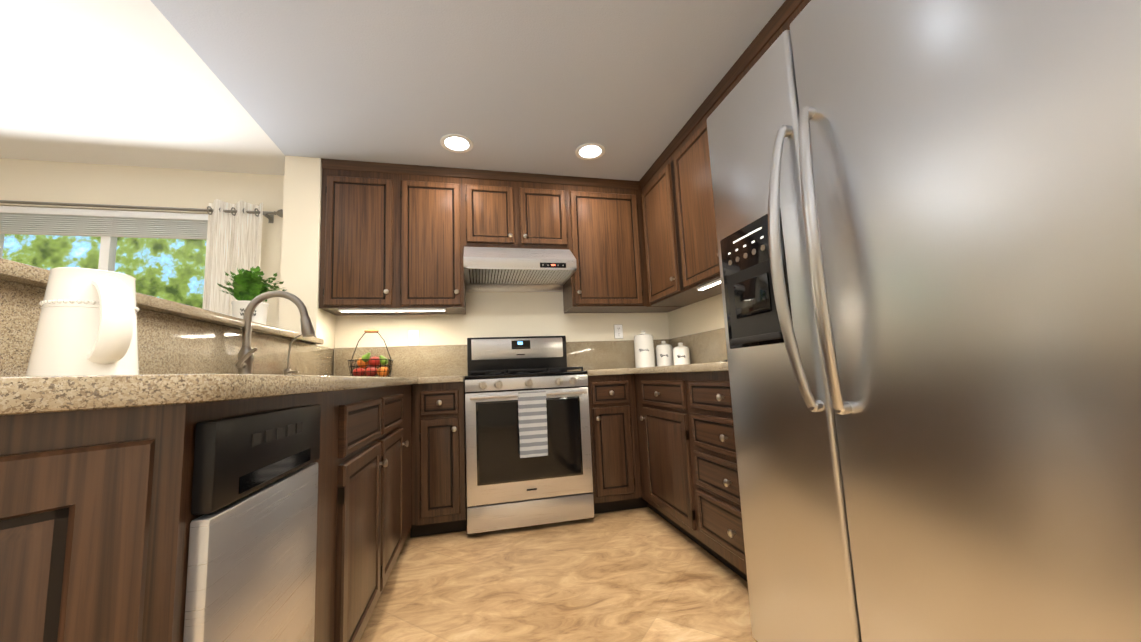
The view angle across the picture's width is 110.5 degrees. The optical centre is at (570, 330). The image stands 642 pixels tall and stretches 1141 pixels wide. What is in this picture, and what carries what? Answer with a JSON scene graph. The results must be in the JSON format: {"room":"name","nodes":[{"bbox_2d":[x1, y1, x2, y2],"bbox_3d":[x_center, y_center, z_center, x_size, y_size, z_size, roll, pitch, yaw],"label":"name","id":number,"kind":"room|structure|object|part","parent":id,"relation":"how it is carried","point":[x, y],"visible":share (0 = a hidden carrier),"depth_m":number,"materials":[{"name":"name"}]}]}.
{"room":"kitchen","nodes":[
{"label":"kitchen","id":0,"kind":"room"},
{"bbox_2d":[279,156,335,349],"bbox_3d":[-1.721,0.075,2.602,0.206,2.385,0.335,-1,-7,-13],"label":"wall","id":1,"kind":"structure","parent":0,"point":[300,252],"depth_m":2.52,"materials":[{"name":"beige paint"}]},
{"bbox_2d":[0,158,669,347],"bbox_3d":[-2.133,0.050,2.745,6.320,2.505,0.120,-1,-7,-13],"label":"wall","id":2,"kind":"structure","parent":0,"point":[505,314],"depth_m":2.79,"materials":[{"name":"beige paint"}]},
{"bbox_2d":[0,206,207,307],"bbox_3d":[-3.022,-0.210,2.558,1.215,1.160,0.086,-1,-7,-13],"label":"window","id":3,"kind":"structure","parent":2,"relation":"in","point":[109,227],"depth_m":2.58,"materials":[{"name":"white"}]},
{"bbox_2d":[0,199,282,315],"bbox_3d":[-2.904,0.212,2.419,2.009,2.140,0.125,-1,-7,-13],"label":"curtain","id":4,"kind":"object","parent":2,"relation":"attached to","point":[234,236],"visible":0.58,"depth_m":2.63,"materials":[{"name":"white fabric"}]},
{"bbox_3d":[-2.224,0.196,2.557,0.359,2.140,0.083,-1,-7,-13],"label":"curtain panel","id":5,"kind":"part","parent":4,"relation":"part of","materials":[{"name":"fabric"}]},
{"bbox_2d":[463,247,576,291],"bbox_3d":[-0.382,-0.458,2.889,0.754,0.251,0.499,-1,-7,-13],"label":"range hood","id":6,"kind":"object","parent":2,"relation":"attached to","point":[491,269],"visible":1,"depth_m":2.76,"materials":[{"name":"silver metal"}]},
{"bbox_2d":[614,324,622,338],"bbox_3d":[0.398,0.009,3.269,0.075,0.119,0.010,-1,-7,-13],"label":"electrical outlet","id":7,"kind":"object","parent":2,"relation":"attached to","point":[618,331],"visible":1,"depth_m":3.27,"materials":[{"name":"beige plastic"}]},
{"bbox_2d":[0,0,785,180],"bbox_3d":[-1.515,-1.488,-0.025,6.320,0.120,6.120,-1,-7,-13],"label":"ceiling","id":8,"kind":"structure","parent":0,"point":[548,87],"depth_m":1.95,"materials":[{"name":"white paint"}]},
{"bbox_2d":[440,134,472,152],"bbox_3d":[-0.718,-1.178,2.501,0.199,0.008,0.199,0,-7,-19],"label":"recessed light","id":9,"kind":"object","parent":8,"relation":"in","point":[456,143],"depth_m":2.50,"materials":[{"name":"white"}]},
{"bbox_2d":[575,143,604,159],"bbox_3d":[0.133,-1.199,2.659,0.199,0.008,0.199,0,-7,-19],"label":"recessed light","id":10,"kind":"object","parent":8,"relation":"in","point":[588,151],"depth_m":2.66,"materials":[{"name":"white"}]},
{"bbox_2d":[360,507,757,641],"bbox_3d":[-1.402,0.989,-0.301,6.320,0.100,6.120,-1,-7,-13],"label":"floor","id":11,"kind":"structure","parent":0,"point":[646,574],"depth_m":1.68,"materials":[{"name":"stone"}]},
{"bbox_2d":[0,0,810,641],"bbox_3d":[-0.148,-0.127,1.432,2.803,2.381,3.348,-1,-7,-13],"label":"kitchen cabinets","id":12,"kind":"object","parent":11,"relation":"on","point":[208,476],"visible":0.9,"depth_m":1.40,"materials":[{"name":"brown wood"}]},
{"bbox_2d":[25,267,138,375],"bbox_3d":[-0.919,-0.006,0.770,0.171,0.218,0.149,-1,-7,-13],"label":"pitcher","id":13,"kind":"object","parent":12,"relation":"on","point":[87,323],"visible":0.9,"depth_m":0.72,"materials":[{"name":"white ceramic"}]},
{"bbox_2d":[217,266,285,324],"bbox_3d":[-1.580,-0.160,1.960,0.288,0.315,0.298,-1,-7,-13],"label":"potted plant","id":14,"kind":"object","parent":12,"relation":"on","point":[248,286],"visible":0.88,"depth_m":1.91,"materials":[{"name":"green plant"}]},
{"bbox_2d":[234,290,317,383],"bbox_3d":[-1.273,0.042,1.823,0.284,0.389,0.495,-1,-7,-13],"label":"faucet","id":15,"kind":"object","parent":12,"relation":"on","point":[258,347],"depth_m":1.70,"materials":[{"name":"silver metal"}]},
{"bbox_2d":[348,329,392,376],"bbox_3d":[-1.362,0.164,2.708,0.256,0.348,0.176,-1,-7,-13],"label":"fruit basket","id":16,"kind":"object","parent":12,"relation":"on","point":[364,361],"visible":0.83,"depth_m":2.67,"materials":[{"name":"food"}]},
{"bbox_2d":[634,331,654,367],"bbox_3d":[0.592,0.152,3.178,0.156,0.299,0.159,-1,-7,-13],"label":"flour canister","id":17,"kind":"object","parent":12,"relation":"on","point":[644,348],"visible":0.9,"depth_m":3.11,"materials":[{"name":"white ceramic"}]},
{"bbox_2d":[655,341,673,365],"bbox_3d":[0.760,0.190,3.202,0.136,0.214,0.139,-1,-7,-13],"label":"sugar canister","id":18,"kind":"object","parent":12,"relation":"on","point":[664,353],"visible":0.85,"depth_m":3.15,"materials":[{"name":"white ceramic"}]},
{"bbox_2d":[673,343,689,364],"bbox_3d":[0.838,0.181,2.990,0.122,0.179,0.125,-1,-7,-13],"label":"coffee canister","id":19,"kind":"object","parent":12,"relation":"on","point":[681,353],"visible":0.85,"depth_m":2.94,"materials":[{"name":"white ceramic"}]},
{"bbox_2d":[465,336,593,533],"bbox_3d":[-0.306,0.611,2.650,0.754,1.202,0.690,-1,-7,-13],"label":"range","id":20,"kind":"object","parent":11,"relation":"on","point":[507,487],"visible":1,"depth_m":2.38,"materials":[{"name":"silver metal"}]},
{"bbox_2d":[518,391,547,457],"bbox_3d":[-0.222,0.550,2.336,0.164,0.376,0.036,-1,-7,-13],"label":"towel","id":21,"kind":"object","parent":20,"relation":"hanging from","point":[532,413],"visible":1,"depth_m":2.32,"materials":[{"name":"white fabric"}]},
{"bbox_2d":[707,0,1140,641],"bbox_3d":[0.953,0.072,0.943,0.832,1.778,0.915,-1,-7,-13],"label":"fridge","id":22,"kind":"object","parent":11,"relation":"on","point":[927,216],"visible":1,"depth_m":0.70,"materials":[{"name":"silver metal"}]},
{"bbox_2d":[668,293,724,338],"bbox_3d":[1.570,-0.370,0.491,0.120,2.505,6.000,-1,-7,-13],"label":"wall","id":23,"kind":"structure","parent":0,"point":[705,315],"depth_m":2.93,"materials":[{"name":"beige paint"}]},
{"label":"outside","id":24,"kind":"structure","parent":0,"visible":0},
{"bbox_2d":[2,234,206,308],"bbox_3d":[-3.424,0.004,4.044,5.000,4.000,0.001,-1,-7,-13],"label":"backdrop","id":25,"kind":"structure","parent":24,"point":[78,250],"depth_m":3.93,"materials":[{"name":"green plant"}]}
]}

